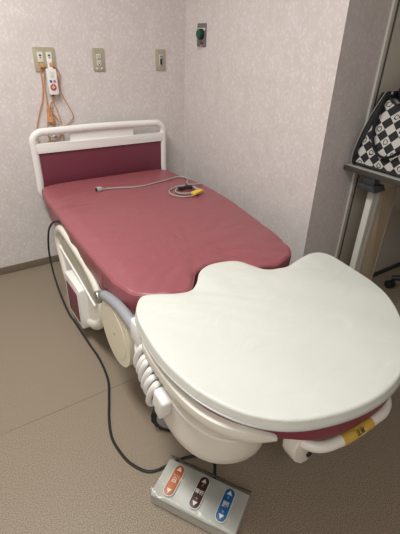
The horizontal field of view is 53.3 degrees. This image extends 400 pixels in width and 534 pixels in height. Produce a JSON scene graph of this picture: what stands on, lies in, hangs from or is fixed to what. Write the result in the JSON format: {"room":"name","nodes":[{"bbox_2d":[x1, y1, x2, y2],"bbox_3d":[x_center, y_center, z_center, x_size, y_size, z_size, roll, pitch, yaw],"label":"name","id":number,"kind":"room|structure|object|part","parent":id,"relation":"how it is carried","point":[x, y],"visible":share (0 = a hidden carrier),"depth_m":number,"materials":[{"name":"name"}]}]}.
{"room":"hospital room","nodes":[
{"label":"hospital room","id":0,"kind":"room"},
{"bbox_2d":[0,0,185,267],"bbox_3d":[-1.466,-0.983,1.946,3.200,2.450,0.100,-17,35,-29],"label":"wall","id":1,"kind":"structure","parent":0,"point":[130,87],"depth_m":2.42,"materials":[{"name":"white paint"}]},
{"bbox_2d":[0,255,59,274],"bbox_3d":[-1.436,0.069,2.526,3.092,0.050,0.008,-17,35,-29],"label":"baseboard","id":2,"kind":"structure","parent":1,"relation":"attached to","point":[38,262],"depth_m":2.68,"materials":[{"name":"brown plastic"}]},
{"bbox_2d":[32,47,56,70],"bbox_3d":[-0.866,-1.159,2.222,0.116,0.120,0.012,-17,35,-29],"label":"socket","id":3,"kind":"object","parent":1,"relation":"attached to","point":[40,54],"visible":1,"depth_m":2.21,"materials":[{"name":"beige plastic"}]},
{"bbox_2d":[36,63,63,142],"bbox_3d":[-0.886,-0.932,2.317,0.174,0.456,0.035,-17,35,-29],"label":"cord","id":4,"kind":"object","parent":1,"relation":"hanging from","point":[50,118],"visible":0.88,"depth_m":2.33,"materials":[{"name":"orange plastic"}]},
{"bbox_3d":[-0.867,-0.822,2.408,0.109,0.105,0.013,-21,37,-35],"label":"pale cord","id":5,"kind":"part","parent":4,"relation":"part of","materials":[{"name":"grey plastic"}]},
{"bbox_2d":[45,59,72,125],"bbox_3d":[-0.817,-1.006,2.321,0.139,0.365,0.043,-17,35,-29],"label":"handset","id":6,"kind":"object","parent":1,"relation":"hanging from","point":[51,76],"visible":0.98,"depth_m":2.26,"materials":[{"name":"white plastic"}]},
{"bbox_2d":[92,48,104,70],"bbox_3d":[-0.605,-1.237,2.376,0.070,0.120,0.012,-17,35,-29],"label":"power outlet","id":7,"kind":"object","parent":1,"relation":"attached to","point":[97,53],"visible":1,"depth_m":2.37,"materials":[{"name":"beige plastic"}]},
{"bbox_2d":[155,49,164,69],"bbox_3d":[-0.253,-1.340,2.579,0.068,0.120,0.018,-17,35,-29],"label":"light switch","id":8,"kind":"object","parent":1,"relation":"attached to","point":[159,53],"visible":1,"depth_m":2.57,"materials":[{"name":"beige plastic"}]},
{"bbox_2d":[0,261,399,533],"bbox_3d":[0.454,0.844,1.445,5.000,0.100,4.500,-17,35,-29],"label":"floor","id":9,"kind":"structure","parent":0,"point":[62,471],"depth_m":1.51,"materials":[{"name":"beige tile"}]},
{"bbox_2d":[47,220,250,533],"bbox_3d":[-0.416,0.296,1.689,0.275,0.555,1.705,-20,37,-34],"label":"switch","id":10,"kind":"object","parent":9,"relation":"on","point":[210,504],"visible":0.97,"depth_m":1.34,"materials":[{"name":"grey plastic"}]},
{"bbox_3d":[-0.467,0.260,1.748,0.264,0.555,1.533,-20,37,-33],"label":"cord","id":11,"kind":"part","parent":10,"relation":"part of","materials":[{"name":"black rubber"}]},
{"bbox_2d":[29,119,399,463],"bbox_3d":[-0.076,-0.018,1.895,0.996,0.915,2.158,-17,35,-29],"label":"bed","id":12,"kind":"object","parent":9,"relation":"on","point":[237,348],"visible":1,"depth_m":1.37,"materials":[{"name":"white plastic"}]},
{"bbox_3d":[-0.608,-0.696,2.560,0.891,0.445,0.036,-17,35,-29],"label":"headboard","id":13,"kind":"part","parent":12,"relation":"part of","materials":[{"name":"white plastic"}]},
{"bbox_3d":[-0.605,-0.786,2.508,0.826,0.051,0.034,-17,35,-29],"label":"cross rail","id":14,"kind":"part","parent":12,"relation":"part of","materials":[{"name":"white plastic"}]},
{"bbox_3d":[-0.611,-0.648,2.588,0.836,0.285,0.016,-17,35,-29],"label":"headboard panel","id":15,"kind":"part","parent":12,"relation":"part of","materials":[{"name":"red laminate"}]},
{"bbox_2d":[95,176,203,196],"bbox_3d":[-0.246,-0.446,2.305,0.618,0.033,0.364,-17,35,-29],"label":"cable","id":16,"kind":"object","parent":12,"relation":"on","point":[196,191],"visible":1,"depth_m":2.32,"materials":[{"name":"grey plastic"}]},
{"bbox_3d":[-0.211,-0.221,2.092,0.926,0.170,1.426,-17,35,-29],"label":"mattress","id":17,"kind":"part","parent":12,"relation":"part of","materials":[{"name":"red leather"}]},
{"bbox_3d":[-0.028,0.343,1.133,0.119,0.057,0.542,-23,38,-37],"label":"rail","id":18,"kind":"part","parent":12,"relation":"part of","materials":[{"name":"beige plastic"}]},
{"bbox_2d":[158,380,262,463],"bbox_3d":[0.021,0.424,1.251,0.262,0.215,0.419,-17,35,-29],"label":"basin","id":19,"kind":"object","parent":12,"relation":"in","point":[203,442],"depth_m":1.14,"materials":[{"name":"beige plastic"}]},
{"bbox_2d":[135,252,399,429],"bbox_3d":[0.282,0.159,1.318,0.913,0.045,0.783,-17,35,-29],"label":"cushion","id":20,"kind":"object","parent":12,"relation":"on","point":[259,342],"depth_m":1.18,"materials":[{"name":"white plastic"}]},
{"bbox_2d":[356,428,364,435],"bbox_3d":[0.438,0.448,1.087,0.033,0.011,0.013,-17,35,-29],"label":"print","id":21,"kind":"object","parent":12,"relation":"on","point":[359,431],"depth_m":1.09,"materials":[{"name":"brown"}]},
{"bbox_2d":[343,163,399,280],"bbox_3d":[1.273,0.055,1.917,0.495,0.852,1.264,-17,35,-29],"label":"table","id":22,"kind":"object","parent":9,"relation":"on","point":[382,188],"visible":0.62,"depth_m":2.13,"materials":[{"name":"grey laminate"}]},
{"bbox_3d":[0.869,-0.104,2.189,0.027,0.832,0.035,-17,35,-29],"label":"leg","id":23,"kind":"part","parent":22,"relation":"part of","materials":[{"name":"grey"}]},
{"bbox_3d":[0.899,-0.113,2.207,0.024,0.832,0.035,-17,35,-29],"label":"leg rail","id":24,"kind":"part","parent":22,"relation":"part of","materials":[{"name":"grey"}]},
{"bbox_2d":[351,91,399,177],"bbox_3d":[1.041,-0.615,1.816,0.326,0.395,0.576,-17,35,-29],"label":"tote bag","id":25,"kind":"object","parent":22,"relation":"on","point":[377,148],"visible":0.98,"depth_m":1.90,"materials":[{"name":"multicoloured fabric"}]},
{"bbox_3d":[0.977,-0.146,2.249,0.164,0.812,0.022,-17,35,-29],"label":"leg panel","id":26,"kind":"part","parent":22,"relation":"part of","materials":[{"name":"beige wood"}]},
{"bbox_2d":[384,275,399,287],"bbox_3d":[1.547,-0.015,2.411,0.616,0.499,0.588,-17,35,-29],"label":"office chair","id":27,"kind":"object","parent":9,"relation":"on","point":[388,283],"visible":1,"depth_m":2.60,"materials":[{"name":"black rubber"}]},
{"bbox_3d":[1.386,0.075,2.539,0.296,0.088,0.053,10,31,14],"label":"leg","id":28,"kind":"part","parent":27,"relation":"part of","materials":[{"name":"black rubber"}]},
{"bbox_2d":[184,0,392,265],"bbox_3d":[0.972,-1.334,2.715,1.800,2.450,1.377,-17,35,-29],"label":"wall","id":29,"kind":"structure","parent":0,"point":[277,97],"depth_m":2.13,"materials":[{"name":"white paint"}]},
{"bbox_2d":[196,23,206,47],"bbox_3d":[-0.002,-1.425,2.454,0.036,0.134,0.094,-17,35,-29],"label":"outlet","id":30,"kind":"object","parent":29,"relation":"attached to","point":[201,32],"visible":1,"depth_m":2.44,"materials":[{"name":"grey metal"}]},
{"bbox_3d":[-0.006,-1.428,2.440,0.016,0.047,0.047,-17,35,-29],"label":"knob","id":31,"kind":"part","parent":30,"relation":"part of","materials":[{"name":"teal plastic"}]},
{"bbox_2d":[335,0,399,259],"bbox_3d":[0.852,-0.884,1.922,0.024,2.450,0.012,-17,35,-29],"label":"trim","id":32,"kind":"structure","parent":29,"relation":"attached to","point":[395,2],"depth_m":1.94,"materials":[{"name":"grey"}]},
{"bbox_2d":[339,3,399,271],"bbox_3d":[1.451,-1.065,2.277,1.365,2.450,0.008,-17,35,-29],"label":"door","id":33,"kind":"structure","parent":29,"relation":"in","point":[389,254],"depth_m":2.35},
{"bbox_2d":[372,262,399,277],"bbox_3d":[1.417,-0.012,2.871,1.365,0.030,0.010,-17,35,-29],"label":"baseboard","id":34,"kind":"structure","parent":29,"relation":"attached to","point":[391,267],"depth_m":2.81,"materials":[{"name":"grey plastic"}]}
]}

